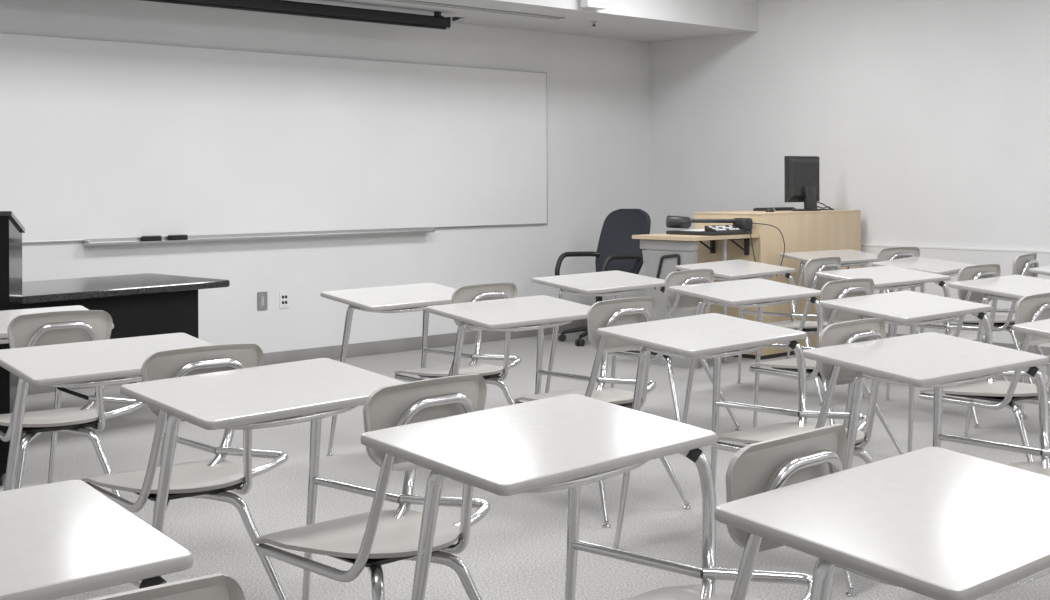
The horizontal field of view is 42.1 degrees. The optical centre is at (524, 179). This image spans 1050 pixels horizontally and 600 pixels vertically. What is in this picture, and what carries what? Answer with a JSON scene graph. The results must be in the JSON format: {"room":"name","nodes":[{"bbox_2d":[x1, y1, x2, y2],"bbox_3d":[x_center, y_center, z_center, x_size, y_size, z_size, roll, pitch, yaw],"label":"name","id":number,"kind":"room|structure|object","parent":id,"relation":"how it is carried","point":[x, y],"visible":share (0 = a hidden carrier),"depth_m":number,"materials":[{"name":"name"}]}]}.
{"room":"classroom","nodes":[
{"label":"classroom","id":0,"kind":"room"},
{"bbox_2d":[0,0,649,352],"bbox_3d":[-2.934,-0.182,8.819,11.617,3.050,0.150,0,0,-44],"label":"wall","id":1,"kind":"structure","parent":0,"point":[598,134],"depth_m":10.47,"materials":[{"name":"paint"}]},
{"bbox_2d":[257,292,266,310],"bbox_3d":[-1.873,0.863,9.727,0.082,0.130,0.009,0,0,-44],"label":"wall plate","id":2,"kind":"object","parent":1,"relation":"attached to","point":[261,296],"visible":1,"depth_m":9.72,"materials":[{"name":"metal"}]},
{"bbox_2d":[0,33,547,245],"bbox_3d":[-2.439,-0.245,9.127,7.357,1.328,0.094,0,0,-44],"label":"whiteboard","id":3,"kind":"object","parent":1,"relation":"attached to","point":[102,142],"visible":1,"depth_m":9.65,"materials":[{"name":"plastic"}]},
{"bbox_2d":[141,235,161,240],"bbox_3d":[-2.484,0.388,9.071,0.132,0.034,0.048,0,0,-44],"label":"eraser","id":4,"kind":"object","parent":3,"relation":"on","point":[157,237],"visible":1,"depth_m":9.05,"materials":[{"name":"fabric"}]},
{"bbox_2d":[168,235,187,239],"bbox_3d":[-2.344,0.387,9.206,0.132,0.034,0.048,0,0,-44],"label":"eraser","id":5,"kind":"object","parent":3,"relation":"on","point":[170,237],"visible":1,"depth_m":9.18,"materials":[{"name":"fabric"}]},
{"bbox_2d":[84,227,433,245],"bbox_3d":[-1.775,0.396,9.751,2.885,0.040,0.068,0,0,-44],"label":"tray","id":6,"kind":"object","parent":3,"relation":"on","point":[271,232],"depth_m":9.59,"materials":[{"name":"metal"}]},
{"bbox_2d":[279,290,288,307],"bbox_3d":[-1.739,0.863,9.856,0.080,0.125,0.009,0,0,-44],"label":"wall outlet","id":7,"kind":"object","parent":1,"relation":"attached to","point":[283,295],"visible":1,"depth_m":9.85,"materials":[{"name":"white plastic"}]},
{"bbox_2d":[27,319,587,394],"bbox_3d":[-2.880,1.292,8.755,11.197,0.102,0.008,0,0,-44],"label":"baseboard","id":8,"kind":"structure","parent":1,"relation":"attached to","point":[440,340],"depth_m":10.49,"materials":[{"name":"plastic"}]},
{"bbox_2d":[287,0,757,42],"bbox_3d":[-2.457,-1.484,8.319,11.217,0.450,1.240,0,0,-44],"label":"ceiling","id":9,"kind":"structure","parent":0,"point":[648,21],"depth_m":10.98,"materials":[{"name":"paint"}]},
{"bbox_2d":[142,0,450,29],"bbox_3d":[-2.300,-1.193,8.692,4.760,0.134,0.088,0,0,-44],"label":"projection screen","id":10,"kind":"object","parent":9,"relation":"attached to","point":[437,21],"visible":1,"depth_m":9.53,"materials":[{"name":"black plastic"}]},
{"bbox_2d":[386,0,564,18],"bbox_3d":[-1.274,-1.261,9.212,4.312,0.006,0.104,0,0,-44],"label":"ceiling vent","id":11,"kind":"object","parent":9,"relation":"in","point":[404,1],"visible":1,"depth_m":10.10,"materials":[{"name":"metal"}]},
{"bbox_2d":[580,0,606,9],"bbox_3d":[0.514,-1.470,10.246,0.230,0.365,0.108,0,0,-44],"label":"wall speaker","id":12,"kind":"object","parent":9,"relation":"attached to","point":[591,4],"visible":1,"depth_m":10.19,"materials":[{"name":"white plastic"}]},
{"bbox_2d":[0,331,1049,599],"bbox_3d":[0.842,1.376,4.909,11.617,0.100,11.110,0,0,-44],"label":"floor","id":13,"kind":"structure","parent":0,"point":[517,551],"depth_m":5.81,"materials":[{"name":"carpet"}]},
{"bbox_2d":[0,211,24,484],"bbox_3d":[-2.570,0.739,6.096,0.584,1.204,0.444,0,0,-13],"label":"lectern","id":14,"kind":"object","parent":13,"relation":"on","point":[11,229],"visible":0.62,"depth_m":5.95,"materials":[{"name":"black laminate"}]},
{"bbox_2d":[0,305,143,496],"bbox_3d":[-1.917,0.910,5.317,0.758,0.858,1.019,0,0,-34],"label":"student desk","id":15,"kind":"object","parent":13,"relation":"on","point":[20,328],"visible":0.75,"depth_m":5.10,"materials":[{"name":"silver metal"}]},
{"bbox_2d":[0,480,244,599],"bbox_3d":[-0.733,0.904,1.855,0.758,0.858,1.019,0,0,-40],"label":"student desk","id":16,"kind":"object","parent":13,"relation":"on","point":[58,540],"visible":1,"depth_m":2.10,"materials":[{"name":"white plastic"}]},
{"bbox_2d":[22,273,229,397],"bbox_3d":[-2.419,0.951,7.382,0.880,0.771,1.617,0,0,37],"label":"table","id":17,"kind":"object","parent":13,"relation":"on","point":[145,304],"visible":0.48,"depth_m":7.33,"materials":[{"name":"black laminate"}]},
{"bbox_2d":[0,333,287,599],"bbox_3d":[-1.158,0.906,4.232,0.758,0.858,1.019,0,0,-39],"label":"student desk","id":18,"kind":"object","parent":13,"relation":"on","point":[172,355],"visible":0.69,"depth_m":4.17,"materials":[{"name":"silver metal"}]},
{"bbox_2d":[120,358,489,599],"bbox_3d":[-0.489,0.903,3.536,0.760,0.858,1.019,0,0,-44],"label":"student desk","id":19,"kind":"object","parent":13,"relation":"on","point":[274,395],"visible":0.82,"depth_m":3.50,"materials":[{"name":"silver metal"}]},
{"bbox_2d":[320,283,521,455],"bbox_3d":[-0.420,0.903,6.545,0.758,0.858,1.019,0,0,-40],"label":"student desk","id":20,"kind":"object","parent":13,"relation":"on","point":[408,297],"visible":0.62,"depth_m":6.57,"materials":[{"name":"silver metal"}]},
{"bbox_2d":[426,295,690,527],"bbox_3d":[0.157,0.900,5.737,0.758,0.858,1.019,0,0,-40],"label":"student desk","id":21,"kind":"object","parent":13,"relation":"on","point":[539,312],"visible":0.71,"depth_m":5.73,"materials":[{"name":"silver metal"}]},
{"bbox_2d":[555,209,650,345],"bbox_3d":[0.660,0.784,11.182,0.770,1.085,0.633,0,0,-40],"label":"office chair","id":22,"kind":"object","parent":13,"relation":"on","point":[616,249],"visible":0.56,"depth_m":11.31,"materials":[{"name":"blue fabric"}]},
{"bbox_2d":[360,394,846,599],"bbox_3d":[0.242,0.900,2.825,0.758,0.858,1.019,0,0,-45],"label":"student desk","id":23,"kind":"object","parent":13,"relation":"on","point":[570,441],"visible":0.79,"depth_m":2.91,"materials":[{"name":"silver metal"}]},
{"bbox_2d":[532,269,740,430],"bbox_3d":[0.627,0.898,7.440,0.760,0.858,1.019,0,0,-41],"label":"student desk","id":24,"kind":"object","parent":13,"relation":"on","point":[615,283],"visible":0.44,"depth_m":7.38,"materials":[{"name":"white laminate"}]},
{"bbox_2d":[640,239,697,368],"bbox_3d":[1.022,0.876,9.735,0.075,0.898,0.494,0,0,-44],"label":"pedestal","id":25,"kind":"object","parent":13,"relation":"on","point":[659,262],"visible":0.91,"depth_m":9.73,"materials":[{"name":"grey metal"}]},
{"bbox_2d":[632,234,758,361],"bbox_3d":[1.251,0.860,9.966,0.768,0.923,0.580,0,0,-44],"label":"table","id":26,"kind":"object","parent":13,"relation":"on","point":[680,237],"visible":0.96,"depth_m":9.88,"materials":[{"name":"brown wood"}]},
{"bbox_2d":[666,215,784,275],"bbox_3d":[1.452,0.479,9.999,0.611,0.441,0.659,0,0,-40],"label":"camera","id":27,"kind":"object","parent":26,"relation":"on","point":[740,225],"visible":0.94,"depth_m":9.97,"materials":[{"name":"plastic"}]},
{"bbox_2d":[597,313,884,596],"bbox_3d":[0.858,0.897,4.859,0.760,0.858,1.019,0,0,-43],"label":"student desk","id":28,"kind":"object","parent":13,"relation":"on","point":[716,336],"visible":0.69,"depth_m":4.89,"materials":[{"name":"silver metal"}]},
{"bbox_2d":[675,257,865,405],"bbox_3d":[1.544,0.894,8.488,0.760,0.858,1.019,0,0,-44],"label":"student desk","id":29,"kind":"object","parent":13,"relation":"on","point":[729,270],"visible":0.66,"depth_m":8.49,"materials":[{"name":"white laminate"}]},
{"bbox_2d":[694,210,860,359],"bbox_3d":[1.998,0.782,10.705,1.334,1.077,0.632,0,0,-44],"label":"desk","id":30,"kind":"object","parent":13,"relation":"on","point":[823,230],"visible":0.48,"depth_m":10.31,"materials":[{"name":"brown wood"}]},
{"bbox_2d":[694,210,860,214],"bbox_3d":[1.995,0.251,10.705,1.334,0.014,0.632,0,0,-44],"label":"countertop","id":31,"kind":"structure","parent":30,"relation":"on","point":[750,212],"depth_m":10.38,"materials":[{"name":"brown wood"}]},
{"bbox_2d":[766,207,775,211],"bbox_3d":[1.873,0.226,10.417,0.066,0.036,0.118,0,0,29],"label":"computer mouse","id":32,"kind":"object","parent":31,"relation":"on","point":[770,209],"visible":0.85,"depth_m":10.38,"materials":[{"name":"black plastic"}]},
{"bbox_2d":[753,207,795,210],"bbox_3d":[1.994,0.232,10.901,0.400,0.024,0.130,0,0,-44],"label":"keyboard","id":33,"kind":"object","parent":31,"relation":"on","point":[775,208],"visible":0.82,"depth_m":10.85,"materials":[{"name":"black plastic"}]},
{"bbox_2d":[784,156,833,210],"bbox_3d":[2.262,0.026,10.811,0.564,0.433,0.230,0,0,-40],"label":"computer monitor","id":34,"kind":"object","parent":31,"relation":"on","point":[801,173],"visible":1,"depth_m":10.71,"materials":[{"name":"black plastic"}]},
{"bbox_2d":[668,278,903,454],"bbox_3d":[1.306,0.895,6.740,0.758,0.858,1.019,0,0,-38],"label":"student desk","id":35,"kind":"object","parent":13,"relation":"on","point":[757,292],"visible":0.57,"depth_m":6.75,"materials":[{"name":"white laminate"}]},
{"bbox_2d":[780,247,919,358],"bbox_3d":[2.407,0.890,9.726,0.760,0.858,1.019,0,0,-28],"label":"student desk","id":36,"kind":"object","parent":13,"relation":"on","point":[849,257],"visible":0.24,"depth_m":9.85,"materials":[{"name":"white laminate"}]},
{"bbox_2d":[714,447,1049,599],"bbox_3d":[0.907,0.897,2.126,0.760,0.858,1.019,0,0,-42],"label":"student desk","id":37,"kind":"object","parent":13,"relation":"on","point":[937,523],"visible":1,"depth_m":2.23,"materials":[{"name":"laminate"}]},
{"bbox_2d":[816,264,1028,428],"bbox_3d":[2.274,0.891,7.771,0.758,0.858,1.019,0,0,-37],"label":"student desk","id":38,"kind":"object","parent":13,"relation":"on","point":[890,278],"visible":0.48,"depth_m":7.83,"materials":[{"name":"white laminate"}]},
{"bbox_2d":[802,332,1049,476],"bbox_3d":[1.461,0.894,4.147,0.758,0.858,1.019,0,0,-38],"label":"student desk","id":39,"kind":"object","parent":13,"relation":"on","point":[937,361],"visible":0.67,"depth_m":4.31,"materials":[{"name":"silver metal"}]},
{"bbox_2d":[819,291,1049,461],"bbox_3d":[1.896,0.892,5.905,0.758,0.858,1.019,0,0,-40],"label":"student desk","id":40,"kind":"object","parent":13,"relation":"on","point":[912,308],"visible":0.78,"depth_m":5.88,"materials":[{"name":"silver metal"}]},
{"bbox_2d":[872,253,1047,386],"bbox_3d":[2.849,0.888,8.761,1.019,0.858,0.758,0,0,39],"label":"student desk","id":41,"kind":"object","parent":13,"relation":"on","point":[1021,263],"visible":0.51,"depth_m":8.67,"materials":[{"name":"white laminate"}]},
{"bbox_2d":[948,275,1049,437],"bbox_3d":[2.792,0.888,6.942,0.758,0.858,1.019,0,0,-40],"label":"student desk","id":42,"kind":"object","parent":13,"relation":"on","point":[1013,288],"visible":0.61,"depth_m":7.03,"materials":[{"name":"white laminate"}]},
{"bbox_2d":[1012,319,1049,337],"bbox_3d":[2.393,0.890,4.888,0.760,0.858,1.019,0,0,-40],"label":"student desk","id":43,"kind":"object","parent":13,"relation":"on","point":[1041,328],"visible":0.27,"depth_m":5.02,"materials":[{"name":"white laminate"}]},
{"bbox_2d":[1028,266,1049,385],"bbox_3d":[3.611,0.885,8.030,0.760,0.858,1.019,0,0,-40],"label":"student desk","id":44,"kind":"object","parent":13,"relation":"on","point":[1045,270],"visible":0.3,"depth_m":8.14,"materials":[{"name":"white laminate"}]},
{"bbox_2d":[649,0,1049,249],"bbox_3d":[4.996,-0.217,8.782,0.150,3.050,10.910,0,0,-44],"label":"wall","id":45,"kind":"structure","parent":0,"point":[927,119],"depth_m":10.92,"materials":[{"name":"paint"}]},
{"bbox_2d":[648,246,1049,346],"bbox_3d":[4.870,0.917,8.794,0.022,0.783,10.710,0,0,-44],"label":"trim","id":46,"kind":"structure","parent":45,"relation":"attached to","point":[1004,259],"depth_m":10.34,"materials":[{"name":"paint"}]},
{"bbox_2d":[861,244,1049,252],"bbox_3d":[4.867,0.515,8.793,0.026,0.020,10.710,0,0,-44],"label":"trim","id":47,"kind":"structure","parent":45,"relation":"attached to","point":[868,245],"depth_m":10.37,"materials":[{"name":"white plastic"}]},
{"bbox_2d":[886,333,1049,355],"bbox_3d":[4.861,1.257,8.784,0.008,0.102,10.710,0,0,-44],"label":"baseboard","id":48,"kind":"structure","parent":45,"relation":"attached to","point":[1031,349],"depth_m":9.99,"materials":[{"name":"plastic"}]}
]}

